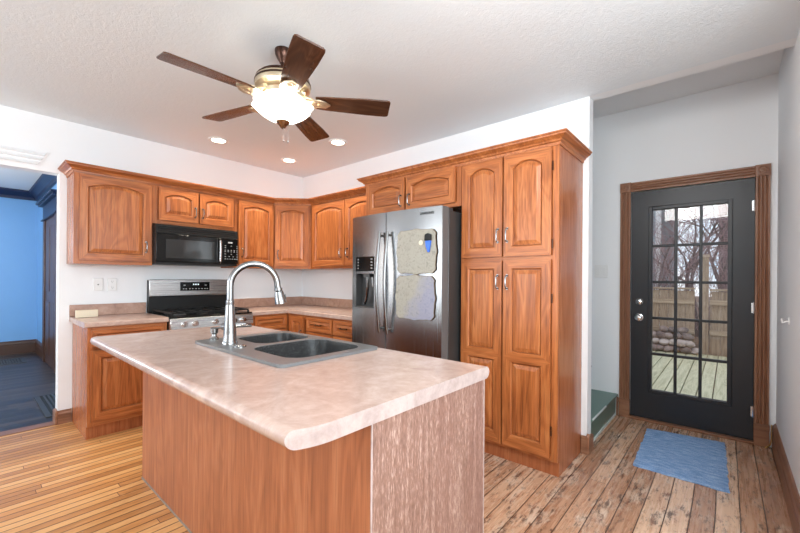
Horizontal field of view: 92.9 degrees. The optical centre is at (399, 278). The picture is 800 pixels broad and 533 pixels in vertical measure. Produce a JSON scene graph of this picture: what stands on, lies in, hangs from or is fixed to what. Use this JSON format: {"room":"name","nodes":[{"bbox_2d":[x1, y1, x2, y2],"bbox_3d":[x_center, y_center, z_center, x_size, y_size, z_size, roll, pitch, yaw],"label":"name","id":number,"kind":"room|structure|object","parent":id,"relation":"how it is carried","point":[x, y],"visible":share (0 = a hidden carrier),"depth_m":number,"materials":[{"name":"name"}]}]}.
{"room":"kitchen","nodes":[
{"label":"kitchen","id":0,"kind":"room"},
{"bbox_2d":[0,197,37,341],"bbox_3d":[-7.147,-0.111,5.169,0.100,2.660,3.450,0,0,41],"label":"wall","id":1,"kind":"structure","parent":0,"point":[18,217],"depth_m":6.18,"materials":[{"name":"blue paint"}]},
{"bbox_2d":[0,339,35,355],"bbox_3d":[-7.148,1.114,5.083,0.025,0.210,3.330,0,0,41],"label":"baseboard","id":2,"kind":"structure","parent":1,"relation":"attached to","point":[21,346],"depth_m":6.16,"materials":[{"name":"brown wood"}]},
{"bbox_2d":[0,187,35,200],"bbox_3d":[-7.094,-1.361,5.052,0.120,0.140,3.330,0,0,41],"label":"crown molding","id":3,"kind":"structure","parent":1,"relation":"attached to","point":[4,192],"depth_m":6.10,"materials":[{"name":"blue paint"}]},
{"bbox_2d":[0,167,41,190],"bbox_3d":[-5.597,-1.469,3.755,4.480,0.100,3.530,0,0,41],"label":"ceiling","id":4,"kind":"structure","parent":0,"point":[9,178],"depth_m":5.42,"materials":[{"name":"white paint"}]},
{"bbox_2d":[35,183,56,358],"bbox_3d":[-4.448,-0.091,5.016,4.380,2.660,0.145,0,0,41],"label":"wall","id":5,"kind":"structure","parent":0,"point":[40,209],"depth_m":6.12,"materials":[{"name":"blue paint"}]},
{"bbox_2d":[29,174,56,200],"bbox_3d":[-4.471,-1.341,4.902,4.280,0.140,0.120,0,0,41],"label":"crown molding","id":6,"kind":"structure","parent":5,"relation":"attached to","point":[45,182],"depth_m":5.50,"materials":[{"name":"blue paint"}]},
{"bbox_2d":[36,189,56,373],"bbox_3d":[-4.904,0.056,5.277,1.470,2.360,0.104,0,0,41],"label":"interior doorway","id":7,"kind":"structure","parent":5,"relation":"in","point":[48,202],"depth_m":5.30,"materials":[{"name":"blue paint"}]},
{"bbox_2d":[0,105,302,410],"bbox_3d":[-3.126,-0.156,3.106,0.120,2.810,5.600,0,0,41],"label":"wall","id":8,"kind":"structure","parent":0,"point":[63,140],"depth_m":3.54,"materials":[{"name":"white paint"}]},
{"bbox_2d":[0,144,48,165],"bbox_3d":[-3.169,-0.993,2.937,0.026,0.127,0.679,0,0,41],"label":"air vent","id":9,"kind":"object","parent":8,"relation":"in","point":[7,152],"visible":1,"depth_m":3.07,"materials":[{"name":"white metal"}]},
{"bbox_2d":[53,408,57,424],"bbox_3d":[-2.973,1.188,3.277,0.142,0.125,0.018,0,0,41],"label":"baseboard","id":10,"kind":"structure","parent":8,"relation":"attached to","point":[55,412],"depth_m":3.24,"materials":[{"name":"brown wood"}]},
{"bbox_2d":[58,408,71,424],"bbox_3d":[-2.893,1.193,3.279,0.020,0.115,0.090,0,0,41],"label":"baseboard","id":11,"kind":"structure","parent":8,"relation":"attached to","point":[64,416],"depth_m":3.28,"materials":[{"name":"brown wood"}]},
{"bbox_2d":[93,278,102,290],"bbox_3d":[-2.740,0.058,3.451,0.012,0.117,0.072,0,0,41],"label":"wall jack","id":12,"kind":"object","parent":8,"relation":"attached to","point":[97,282],"visible":1,"depth_m":3.45,"materials":[{"name":"white plastic"}]},
{"bbox_2d":[69,302,145,316],"bbox_3d":[-2.681,0.286,3.513,0.020,0.101,0.572,0,0,41],"label":"backsplash","id":13,"kind":"structure","parent":8,"relation":"attached to","point":[140,307],"depth_m":3.52,"materials":[{"name":"laminate"}]},
{"bbox_2d":[66,172,152,265],"bbox_3d":[-2.565,-0.498,3.382,0.360,0.758,0.558,0,0,41],"label":"upper cabinet","id":14,"kind":"object","parent":8,"relation":"attached to","point":[109,220],"visible":1,"depth_m":3.25,"materials":[{"name":"brown wood"}]},
{"bbox_2d":[58,160,365,205],"bbox_3d":[-1.652,-0.893,3.838,2.766,0.070,1.072,0,0,-16],"label":"crown molding","id":15,"kind":"structure","parent":14,"relation":"attached to","point":[67,167],"depth_m":3.76,"materials":[{"name":"brown wood"}]},
{"bbox_2d":[107,278,116,290],"bbox_3d":[-2.673,0.059,3.530,0.009,0.117,0.072,0,0,41],"label":"wall outlet","id":16,"kind":"object","parent":8,"relation":"attached to","point":[111,282],"visible":1,"depth_m":3.53,"materials":[{"name":"white plastic"}]},
{"bbox_2d":[152,185,233,230],"bbox_3d":[-2.131,-0.691,3.881,0.360,0.365,0.760,0,0,41],"label":"upper cabinet","id":17,"kind":"object","parent":8,"relation":"attached to","point":[170,206],"visible":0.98,"depth_m":3.75,"materials":[{"name":"brown wood"}]},
{"bbox_2d":[152,224,237,266],"bbox_3d":[-2.100,-0.312,3.851,0.445,0.367,0.760,0,0,41],"label":"microwave","id":18,"kind":"object","parent":17,"relation":"attached to","point":[174,245],"visible":0.96,"depth_m":3.69,"materials":[{"name":"black plastic"}]},
{"bbox_2d":[221,198,273,268],"bbox_3d":[-1.728,-0.492,4.348,0.360,0.758,0.474,0,0,41],"label":"upper cabinet","id":19,"kind":"object","parent":8,"relation":"attached to","point":[253,221],"visible":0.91,"depth_m":4.25,"materials":[{"name":"brown wood"}]},
{"bbox_2d":[273,205,329,269],"bbox_3d":[-1.273,-0.488,4.686,0.614,0.758,0.627,0,0,42],"label":"upper cabinet","id":20,"kind":"object","parent":8,"relation":"attached to","point":[292,223],"visible":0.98,"depth_m":4.45,"materials":[{"name":"brown wood"}]},
{"bbox_2d":[0,352,792,532],"bbox_3d":[-2.022,1.282,2.773,11.000,0.050,6.556,0,0,41],"label":"floor","id":21,"kind":"structure","parent":0,"point":[601,491],"depth_m":2.30,"materials":[{"name":"brown wood"}]},
{"bbox_2d":[0,357,25,364],"bbox_3d":[-5.773,1.225,5.544,0.460,0.008,0.430,0,0,41],"label":"floor vent","id":22,"kind":"object","parent":21,"relation":"in","point":[14,360],"visible":1,"depth_m":5.58,"materials":[{"name":"grey metal"}]},
{"bbox_2d":[0,358,21,363],"bbox_3d":[-5.773,1.225,5.544,0.380,0.006,0.350,0,0,41],"label":"grille","id":23,"kind":"object","parent":22,"relation":"attached to","point":[15,360],"depth_m":5.60,"materials":[{"name":"grey plastic"}]},
{"bbox_2d":[0,421,54,436],"bbox_3d":[-3.965,1.240,2.134,0.120,0.006,3.045,0,0,41],"label":"threshold","id":24,"kind":"object","parent":21,"relation":"on","point":[51,423],"visible":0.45,"depth_m":3.14,"materials":[{"name":"brown wood"}]},
{"bbox_2d":[34,393,54,417],"bbox_3d":[-3.387,1.243,3.793,0.880,0.008,0.310,0,0,41],"label":"floor vent","id":25,"kind":"object","parent":21,"relation":"in","point":[46,403],"visible":0.38,"depth_m":3.76,"materials":[{"name":"grey metal"}]},
{"bbox_2d":[40,394,54,414],"bbox_3d":[-3.387,1.243,3.793,0.800,0.006,0.230,0,0,41],"label":"grille","id":26,"kind":"object","parent":25,"relation":"attached to","point":[47,402],"depth_m":3.77,"materials":[{"name":"grey plastic"}]},
{"bbox_2d":[72,322,166,439],"bbox_3d":[-2.451,0.818,3.325,0.620,0.873,0.548,0,0,41],"label":"base cabinet","id":27,"kind":"object","parent":21,"relation":"on","point":[107,391],"visible":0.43,"depth_m":3.06,"materials":[{"name":"brown wood"}]},
{"bbox_2d":[69,302,168,327],"bbox_3d":[-2.449,0.309,3.313,0.634,0.144,0.574,0,0,41],"label":"countertop","id":28,"kind":"structure","parent":27,"relation":"on","point":[113,314],"depth_m":3.32,"materials":[{"name":"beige laminate"}]},
{"bbox_2d":[75,309,97,317],"bbox_3d":[-2.702,0.305,3.278,0.030,0.062,0.150,0,0,41],"label":"box","id":29,"kind":"object","parent":28,"relation":"on","point":[78,313],"visible":1,"depth_m":3.27,"materials":[{"name":"beige cardboard"}]},
{"bbox_2d":[147,279,252,329],"bbox_3d":[-1.978,0.636,3.792,0.700,1.242,0.764,0,0,41],"label":"gas range","id":30,"kind":"object","parent":21,"relation":"on","point":[187,303],"visible":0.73,"depth_m":3.81,"materials":[{"name":"silver metal"}]},
{"bbox_2d":[147,310,251,318],"bbox_3d":[-2.001,0.349,3.814,0.633,0.016,0.760,0,0,41],"label":"cooktop","id":31,"kind":"object","parent":30,"relation":"in","point":[238,313],"depth_m":3.60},
{"bbox_2d":[251,313,287,330],"bbox_3d":[-1.608,0.824,4.272,0.655,0.873,0.437,0,0,41],"label":"base cabinet","id":32,"kind":"object","parent":21,"relation":"on","point":[271,321],"visible":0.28,"depth_m":4.10,"materials":[{"name":"brown wood"}]},
{"bbox_2d":[141,372,484,532],"bbox_3d":[-0.638,0.835,1.981,2.046,0.866,0.670,0,0,41],"label":"kitchen island","id":33,"kind":"object","parent":21,"relation":"on","point":[419,469],"visible":0.57,"depth_m":1.39,"materials":[{"name":"brown wood"}]},
{"bbox_2d":[90,324,488,449],"bbox_3d":[-0.718,0.376,1.888,2.068,0.048,0.932,0,0,41],"label":"island countertop","id":34,"kind":"structure","parent":33,"relation":"on","point":[313,404],"depth_m":1.31,"materials":[{"name":"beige laminate"}]},
{"bbox_2d":[220,261,286,344],"bbox_3d":[-0.774,0.123,2.019,0.325,0.430,0.117,0,0,-25],"label":"faucet","id":35,"kind":"object","parent":34,"relation":"on","point":[229,326],"visible":1,"depth_m":1.95,"materials":[{"name":"silver metal"}]},
{"bbox_2d":[195,331,377,367],"bbox_3d":[-0.604,0.446,1.966,0.850,0.214,0.557,0,0,41],"label":"sink","id":36,"kind":"object","parent":34,"relation":"in","point":[278,349],"visible":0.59,"depth_m":1.98,"materials":[{"name":"metal"}]},
{"bbox_2d":[209,327,219,339],"bbox_3d":[-0.991,0.291,2.076,0.102,0.090,0.047,0,0,14],"label":"soap dispenser","id":37,"kind":"object","parent":36,"relation":"on","point":[214,330],"visible":0.95,"depth_m":2.07,"materials":[{"name":"silver metal"}]},
{"bbox_2d":[233,344,246,347],"bbox_3d":[-0.786,0.331,1.869,0.060,0.013,0.060,0,0,41],"label":"switch","id":38,"kind":"object","parent":36,"relation":"on","point":[236,345],"visible":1,"depth_m":1.85,"materials":[{"name":"silver metal"}]},
{"bbox_2d":[288,313,351,341],"bbox_3d":[-0.646,0.831,4.089,1.146,0.873,0.655,0,0,41],"label":"base cabinet","id":39,"kind":"object","parent":21,"relation":"on","point":[339,329],"visible":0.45,"depth_m":3.84,"materials":[{"name":"brown wood"}]},
{"bbox_2d":[234,296,351,320],"bbox_3d":[-0.994,0.320,4.141,1.749,0.144,1.043,0,0,41],"label":"countertop","id":40,"kind":"structure","parent":39,"relation":"on","point":[333,308],"depth_m":4.47,"materials":[{"name":"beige laminate"}]},
{"bbox_2d":[352,205,461,361],"bbox_3d":[0.138,0.373,3.255,0.947,1.800,0.834,0,0,41],"label":"refrigerator","id":41,"kind":"object","parent":21,"relation":"on","point":[375,321],"visible":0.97,"depth_m":2.93,"materials":[{"name":"grey metal"}]},
{"bbox_2d":[395,275,435,320],"bbox_3d":[0.109,0.145,2.836,0.362,0.342,0.007,0,0,36],"label":"memo board","id":42,"kind":"object","parent":41,"relation":"attached to","point":[415,297],"visible":1,"depth_m":2.83,"materials":[{"name":"white paper"}]},
{"bbox_2d":[396,229,436,274],"bbox_3d":[0.119,-0.197,2.830,0.362,0.342,0.007,0,0,36],"label":"memo board","id":43,"kind":"object","parent":41,"relation":"attached to","point":[414,258],"visible":1,"depth_m":2.83,"materials":[{"name":"white paper"}]},
{"bbox_2d":[424,233,431,251],"bbox_3d":[0.202,-0.257,2.751,0.052,0.138,0.021,0,0,36],"label":"clip","id":44,"kind":"object","parent":43,"relation":"attached to","point":[428,236],"visible":1,"depth_m":2.74,"materials":[{"name":"blue plastic"}]},
{"bbox_2d":[461,145,582,476],"bbox_3d":[0.884,0.204,2.824,0.719,2.150,0.568,0,0,41],"label":"pantry cabinet","id":45,"kind":"object","parent":21,"relation":"on","point":[522,213],"visible":0.98,"depth_m":2.59,"materials":[{"name":"brown wood"}]},
{"bbox_2d":[591,389,617,440],"bbox_3d":[1.433,0.983,3.485,0.822,0.600,0.954,0,0,41],"label":"staircase","id":46,"kind":"structure","parent":21,"relation":"on","point":[603,404],"depth_m":3.30,"materials":[{"name":"green paint"}]},
{"bbox_2d":[633,428,729,492],"bbox_3d":[2.062,1.282,2.784,0.538,0.010,0.912,0,0,41],"label":"door mat","id":47,"kind":"object","parent":21,"relation":"on","point":[696,460],"visible":1,"depth_m":2.69,"materials":[{"name":"blue fabric"}]},
{"bbox_2d":[0,0,799,177],"bbox_3d":[-0.688,-1.393,0.869,6.720,0.100,5.600,0,0,41],"label":"ceiling","id":48,"kind":"structure","parent":0,"point":[445,68],"depth_m":2.29,"materials":[{"name":"white paint"}]},
{"bbox_2d":[208,136,228,143],"bbox_3d":[-1.773,-1.345,3.715,0.184,0.012,0.184,0,0,41],"label":"recessed light","id":49,"kind":"object","parent":48,"relation":"in","point":[219,140],"visible":1,"depth_m":3.71,"materials":[{"name":"white plastic"}]},
{"bbox_2d":[156,34,390,142],"bbox_3d":[-0.719,-1.072,2.220,1.236,0.541,1.198,0,0,41],"label":"ceiling fan","id":50,"kind":"object","parent":48,"relation":"hanging from","point":[280,92],"visible":1,"depth_m":2.13,"materials":[{"name":"brown wood"}]},
{"bbox_2d":[281,157,296,162],"bbox_3d":[-1.265,-1.341,4.333,0.184,0.012,0.184,0,0,41],"label":"recessed light","id":51,"kind":"object","parent":48,"relation":"in","point":[286,159],"visible":1,"depth_m":4.33,"materials":[{"name":"white plastic"}]},
{"bbox_2d":[329,139,346,145],"bbox_3d":[-0.612,-1.336,3.748,0.184,0.012,0.184,0,0,41],"label":"recessed light","id":52,"kind":"object","parent":48,"relation":"in","point":[336,142],"visible":1,"depth_m":3.74,"materials":[{"name":"white plastic"}]},
{"bbox_2d":[302,38,796,435],"bbox_3d":[0.501,-0.199,3.602,4.710,2.950,0.100,0,0,41],"label":"wall","id":53,"kind":"structure","parent":0,"point":[576,116],"depth_m":3.08,"materials":[{"name":"white paint"}]},
{"bbox_2d":[234,296,351,307],"bbox_3d":[-0.994,0.298,4.141,1.749,0.101,1.043,0,0,41],"label":"backsplash","id":54,"kind":"structure","parent":53,"relation":"attached to","point":[247,302],"depth_m":4.68,"materials":[{"name":"laminate"}]},
{"bbox_2d":[311,195,365,269],"bbox_3d":[-0.535,-0.483,4.197,1.138,0.758,0.360,0,0,41],"label":"upper cabinet","id":55,"kind":"object","parent":53,"relation":"attached to","point":[331,222],"visible":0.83,"depth_m":4.17,"materials":[{"name":"brown wood"}]},
{"bbox_2d":[366,166,461,215],"bbox_3d":[0.224,-0.714,3.403,1.042,0.325,0.568,0,0,41],"label":"upper cabinet","id":56,"kind":"object","parent":53,"relation":"attached to","point":[442,186],"visible":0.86,"depth_m":3.14,"materials":[{"name":"brown wood"}]},
{"bbox_2d":[357,128,591,186],"bbox_3d":[0.495,-0.888,3.163,1.888,0.072,0.575,0,0,41],"label":"crown molding","id":57,"kind":"structure","parent":56,"relation":"on","point":[564,137],"depth_m":2.70,"materials":[{"name":"brown wood"}]},
{"bbox_2d":[580,433,593,454],"bbox_3d":[1.383,1.208,2.811,0.060,0.148,0.126,0,0,41],"label":"baseboard","id":58,"kind":"structure","parent":53,"relation":"attached to","point":[586,442],"depth_m":2.77,"materials":[{"name":"brown wood"}]},
{"bbox_2d":[591,73,778,447],"bbox_3d":[0.979,-0.145,4.612,5.310,3.050,0.140,0,0,41],"label":"wall","id":59,"kind":"structure","parent":0,"point":[733,126],"depth_m":3.34,"materials":[{"name":"white paint"}]},
{"bbox_2d":[594,265,607,277],"bbox_3d":[1.943,-0.066,3.675,0.115,0.125,0.010,0,0,41],"label":"light switch","id":60,"kind":"object","parent":59,"relation":"attached to","point":[601,271],"visible":1,"depth_m":3.67,"materials":[{"name":"white plastic"}]},
{"bbox_2d":[616,397,617,414],"bbox_3d":[2.042,1.202,3.574,0.012,0.170,0.022,0,0,41],"label":"baseboard","id":61,"kind":"structure","parent":59,"relation":"attached to","point":[617,397],"depth_m":3.57,"materials":[{"name":"brown wood"}]},
{"bbox_2d":[628,178,755,444],"bbox_3d":[2.476,0.248,3.272,0.852,2.084,0.200,0,0,41],"label":"door","id":62,"kind":"structure","parent":59,"relation":"in","point":[733,418],"depth_m":3.19,"materials":[{"name":"grey paint"}]},
{"bbox_2d":[618,163,770,447],"bbox_3d":[2.439,0.206,3.228,1.016,2.169,0.034,0,0,41],"label":"door frame","id":63,"kind":"structure","parent":59,"relation":"attached to","point":[761,428],"depth_m":2.95,"materials":[{"name":"brown wood"}]},
{"bbox_2d":[765,425,772,447],"bbox_3d":[2.779,1.196,2.867,0.060,0.178,0.015,0,0,-8],"label":"baseboard","id":64,"kind":"structure","parent":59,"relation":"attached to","point":[769,445],"depth_m":2.87,"materials":[{"name":"brown wood"}]},
{"bbox_2d":[593,49,783,118],"bbox_3d":[0.644,-1.623,4.213,5.310,0.100,1.196,0,0,41],"label":"ceiling","id":65,"kind":"structure","parent":0,"point":[767,64],"depth_m":3.06,"materials":[{"name":"white paint"}]},
{"bbox_2d":[776,29,799,495],"bbox_3d":[2.947,-0.181,1.538,1.890,2.950,1.926,0,0,41],"label":"wall","id":66,"kind":"structure","parent":0,"point":[788,226],"depth_m":2.31,"materials":[{"name":"white paint"}]},
{"bbox_2d":[780,318,789,324],"bbox_3d":[2.324,0.260,2.297,0.039,0.044,0.043,0,0,41],"label":"wall hook","id":67,"kind":"object","parent":66,"relation":"attached to","point":[781,319],"visible":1,"depth_m":2.29,"materials":[{"name":"white plastic"}]},
{"bbox_2d":[772,424,799,532],"bbox_3d":[2.254,1.194,2.210,0.022,0.190,1.806,0,0,41],"label":"baseboard","id":68,"kind":"structure","parent":66,"relation":"attached to","point":[790,491],"depth_m":2.17,"materials":[{"name":"brown wood"}]},
{"label":"outside","id":69,"kind":"structure","parent":0,"visible":0},
{"bbox_2d":[680,296,720,398],"bbox_3d":[11.415,1.585,21.330,30.000,0.145,38.794,0,0,41],"label":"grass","id":70,"kind":"structure","parent":69,"point":[696,338],"depth_m":8.73,"materials":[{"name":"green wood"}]},
{"bbox_2d":[653,209,674,325],"bbox_3d":[7.356,-1.996,14.479,5.200,6.955,4.900,0,0,41],"label":"neighbor house","id":71,"kind":"structure","parent":70,"relation":"on","point":[655,213],"depth_m":11.67,"materials":[{"name":"grey"}]},
{"bbox_2d":[653,242,692,280],"bbox_3d":[6.194,0.228,9.396,1.713,2.496,2.948,0,0,41],"label":"bare tree","id":72,"kind":"object","parent":70,"relation":"on","point":[669,242],"visible":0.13,"depth_m":9.38,"materials":[{"name":"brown plant"}]},
{"bbox_2d":[653,287,694,351],"bbox_3d":[3.586,0.811,8.978,5.340,1.285,0.085,0,0,41],"label":"fence","id":73,"kind":"object","parent":70,"relation":"on","point":[685,299],"visible":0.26,"depth_m":7.45,"materials":[{"name":"brown wood"}]},
{"bbox_2d":[653,227,706,323],"bbox_3d":[5.188,0.164,8.354,2.202,2.610,1.897,0,0,14],"label":"bare tree","id":74,"kind":"object","parent":70,"relation":"on","point":[657,257],"visible":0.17,"depth_m":7.99,"materials":[{"name":"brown plant"}]},
{"bbox_2d":[655,205,718,290],"bbox_3d":[9.303,-1.652,11.447,4.711,6.313,6.722,0,0,-11],"label":"bare tree","id":75,"kind":"object","parent":70,"relation":"on","point":[711,205],"visible":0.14,"depth_m":12.22,"materials":[{"name":"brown plant"}]},
{"bbox_2d":[652,350,726,400],"bbox_3d":[3.869,1.419,5.394,8.530,0.035,4.804,0,0,41],"label":"deck","id":76,"kind":"object","parent":70,"relation":"on","point":[662,366],"visible":0.06,"depth_m":5.47,"materials":[{"name":"beige wood"}]},
{"bbox_2d":[652,343,657,350],"bbox_3d":[4.914,1.338,7.425,0.197,0.140,0.199,0,0,-16],"label":"rock","id":77,"kind":"object","parent":76,"relation":"on","point":[654,347],"visible":0.45,"depth_m":7.34,"materials":[{"name":"grey stone"}]},
{"bbox_2d":[652,338,658,342],"bbox_3d":[4.993,1.223,7.438,0.163,0.119,0.157,0,0,-28],"label":"rock","id":78,"kind":"object","parent":77,"relation":"on","point":[654,340],"visible":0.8,"depth_m":7.38,"materials":[{"name":"grey stone"}]},
{"bbox_2d":[656,344,663,350],"bbox_3d":[5.034,1.341,7.353,0.164,0.115,0.168,0,0,2],"label":"rock","id":79,"kind":"object","parent":76,"relation":"on","point":[659,347],"visible":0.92,"depth_m":7.30,"materials":[{"name":"grey stone"}]},
{"bbox_2d":[663,345,672,351],"bbox_3d":[5.120,1.346,7.254,0.169,0.124,0.175,0,0,-42],"label":"rock","id":80,"kind":"object","parent":76,"relation":"on","point":[668,348],"visible":1,"depth_m":7.20,"materials":[{"name":"grey stone"}]},
{"bbox_2d":[658,338,668,344],"bbox_3d":[5.108,1.224,7.348,0.196,0.137,0.207,0,0,-14],"label":"rock","id":81,"kind":"object","parent":80,"relation":"on","point":[664,341],"visible":0.91,"depth_m":7.30,"materials":[{"name":"grey stone"}]},
{"bbox_2d":[656,331,665,337],"bbox_3d":[5.084,1.098,7.393,0.195,0.145,0.184,0,0,-1],"label":"rock","id":82,"kind":"object","parent":81,"relation":"on","point":[660,334],"visible":0.93,"depth_m":7.33,"materials":[{"name":"grey stone"}]},
{"bbox_2d":[659,326,667,331],"bbox_3d":[5.143,0.987,7.398,0.159,0.124,0.168,0,0,-30],"label":"rock","id":83,"kind":"object","parent":82,"relation":"on","point":[662,328],"visible":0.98,"depth_m":7.35,"materials":[{"name":"grey stone"}]},
{"bbox_2d":[680,346,691,352],"bbox_3d":[5.349,1.341,7.097,0.194,0.139,0.197,0,0,34],"label":"rock","id":84,"kind":"object","parent":76,"relation":"on","point":[686,349],"visible":0.97,"depth_m":7.03,"materials":[{"name":"grey stone"}]},
{"bbox_2d":[677,339,685,346],"bbox_3d":[5.295,1.221,7.140,0.187,0.134,0.186,0,0,-21],"label":"rock","id":85,"kind":"object","parent":84,"relation":"on","point":[681,343],"visible":0.82,"depth_m":7.08,"materials":[{"name":"grey stone"}]},
{"bbox_2d":[685,340,695,347],"bbox_3d":[5.388,1.224,7.057,0.170,0.129,0.174,0,0,12],"label":"rock","id":86,"kind":"object","parent":84,"relation":"on","point":[689,343],"visible":0.97,"depth_m":7.01,"materials":[{"name":"grey stone"}]},
{"bbox_2d":[681,333,694,339],"bbox_3d":[5.406,1.104,7.146,0.193,0.147,0.194,0,0,1],"label":"rock","id":87,"kind":"object","parent":86,"relation":"on","point":[686,336],"visible":0.99,"depth_m":7.08,"materials":[{"name":"grey stone"}]},
{"bbox_2d":[677,327,688,333],"bbox_3d":[5.364,0.995,7.223,0.184,0.128,0.189,0,0,3],"label":"rock","id":88,"kind":"object","parent":87,"relation":"on","point":[680,330],"visible":0.93,"depth_m":7.16,"materials":[{"name":"grey stone"}]},
{"bbox_2d":[691,347,698,354],"bbox_3d":[5.452,1.344,7.022,0.159,0.129,0.156,0,0,12],"label":"rock","id":89,"kind":"object","parent":76,"relation":"on","point":[695,350],"visible":0.76,"depth_m":6.98,"materials":[{"name":"grey stone"}]},
{"bbox_3d":[5.213,1.345,7.193,0.147,0.105,0.149,17,-13,0],"label":"garden stone","id":90,"kind":"object","parent":76,"relation":"on","visible":0},
{"bbox_2d":[669,339,677,345],"bbox_3d":[5.215,1.221,7.253,0.176,0.149,0.166,0,0,35],"label":"rock","id":91,"kind":"object","parent":90,"relation":"on","point":[671,341],"visible":0.63,"depth_m":7.21,"materials":[{"name":"grey stone"}]},
{"bbox_2d":[665,332,672,337],"bbox_3d":[5.163,1.100,7.312,0.150,0.113,0.151,0,0,43],"label":"rock","id":92,"kind":"object","parent":91,"relation":"on","point":[668,335],"visible":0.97,"depth_m":7.26,"materials":[{"name":"grey stone"}]},
{"bbox_2d":[673,332,682,338],"bbox_3d":[5.304,1.104,7.243,0.178,0.143,0.179,0,0,37],"label":"rock","id":93,"kind":"object","parent":91,"relation":"on","point":[679,336],"visible":0.65,"depth_m":7.17,"materials":[{"name":"grey stone"}]},
{"bbox_2d":[653,204,727,289],"bbox_3d":[5.962,-0.423,8.608,3.144,3.797,2.891,0,0,-20],"label":"bare tree","id":94,"kind":"object","parent":70,"relation":"on","point":[722,204],"visible":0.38,"depth_m":8.56,"materials":[{"name":"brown plant"}]},
{"bbox_2d":[653,219,727,335],"bbox_3d":[6.178,0.080,8.226,2.053,2.794,2.226,0,0,-40],"label":"bare tree","id":95,"kind":"object","parent":70,"relation":"on","point":[661,249],"visible":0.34,"depth_m":8.14,"materials":[{"name":"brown plant"}]},
{"bbox_2d":[653,204,727,291],"bbox_3d":[7.863,-1.072,9.397,3.771,5.128,5.498,0,0,1],"label":"bare tree","id":96,"kind":"object","parent":70,"relation":"on","point":[715,220],"visible":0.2,"depth_m":9.11,"materials":[{"name":"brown plant"}]},
{"bbox_2d":[653,205,727,336],"bbox_3d":[7.038,-0.935,9.532,3.259,4.840,4.114,0,0,-24],"label":"bare tree","id":97,"kind":"object","parent":70,"relation":"on","point":[696,211],"visible":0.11,"depth_m":9.40,"materials":[{"name":"brown plant"}]},
{"bbox_2d":[653,208,727,314],"bbox_3d":[7.203,-0.189,10.033,1.820,3.344,2.620,0,0,-33],"label":"bare tree","id":98,"kind":"object","parent":70,"relation":"on","point":[717,227],"visible":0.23,"depth_m":9.81,"materials":[{"name":"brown plant"}]},
{"bbox_2d":[656,204,727,327],"bbox_3d":[8.226,-0.255,9.955,2.228,3.491,3.128,0,0,-2],"label":"bare tree","id":99,"kind":"object","parent":70,"relation":"on","point":[712,272],"visible":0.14,"depth_m":10.01,"materials":[{"name":"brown plant"}]},
{"bbox_2d":[679,230,727,335],"bbox_3d":[6.349,0.212,7.345,1.666,2.528,1.406,0,0,18],"label":"bare tree","id":100,"kind":"object","parent":70,"relation":"on","point":[723,254],"visible":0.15,"depth_m":7.55,"materials":[{"name":"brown plant"}]},
{"bbox_2d":[702,254,709,356],"bbox_3d":[5.718,0.513,7.134,0.135,1.914,0.136,0,0,41],"label":"fence post","id":101,"kind":"object","parent":70,"relation":"on","point":[705,288],"visible":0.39,"depth_m":7.08,"materials":[{"name":"wood"}]},
{"bbox_2d":[709,289,726,357],"bbox_3d":[7.258,0.849,5.795,3.940,1.265,0.085,0,0,41],"label":"fence","id":102,"kind":"object","parent":70,"relation":"on","point":[718,300],"visible":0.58,"depth_m":7.00,"materials":[{"name":"brown wood"}]},
{"bbox_2d":[719,204,727,291],"bbox_3d":[11.010,-0.944,10.444,3.580,4.905,4.000,0,0,41],"label":"bare tree","id":103,"kind":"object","parent":70,"relation":"on","point":[723,215],"visible":0.02,"depth_m":10.04,"materials":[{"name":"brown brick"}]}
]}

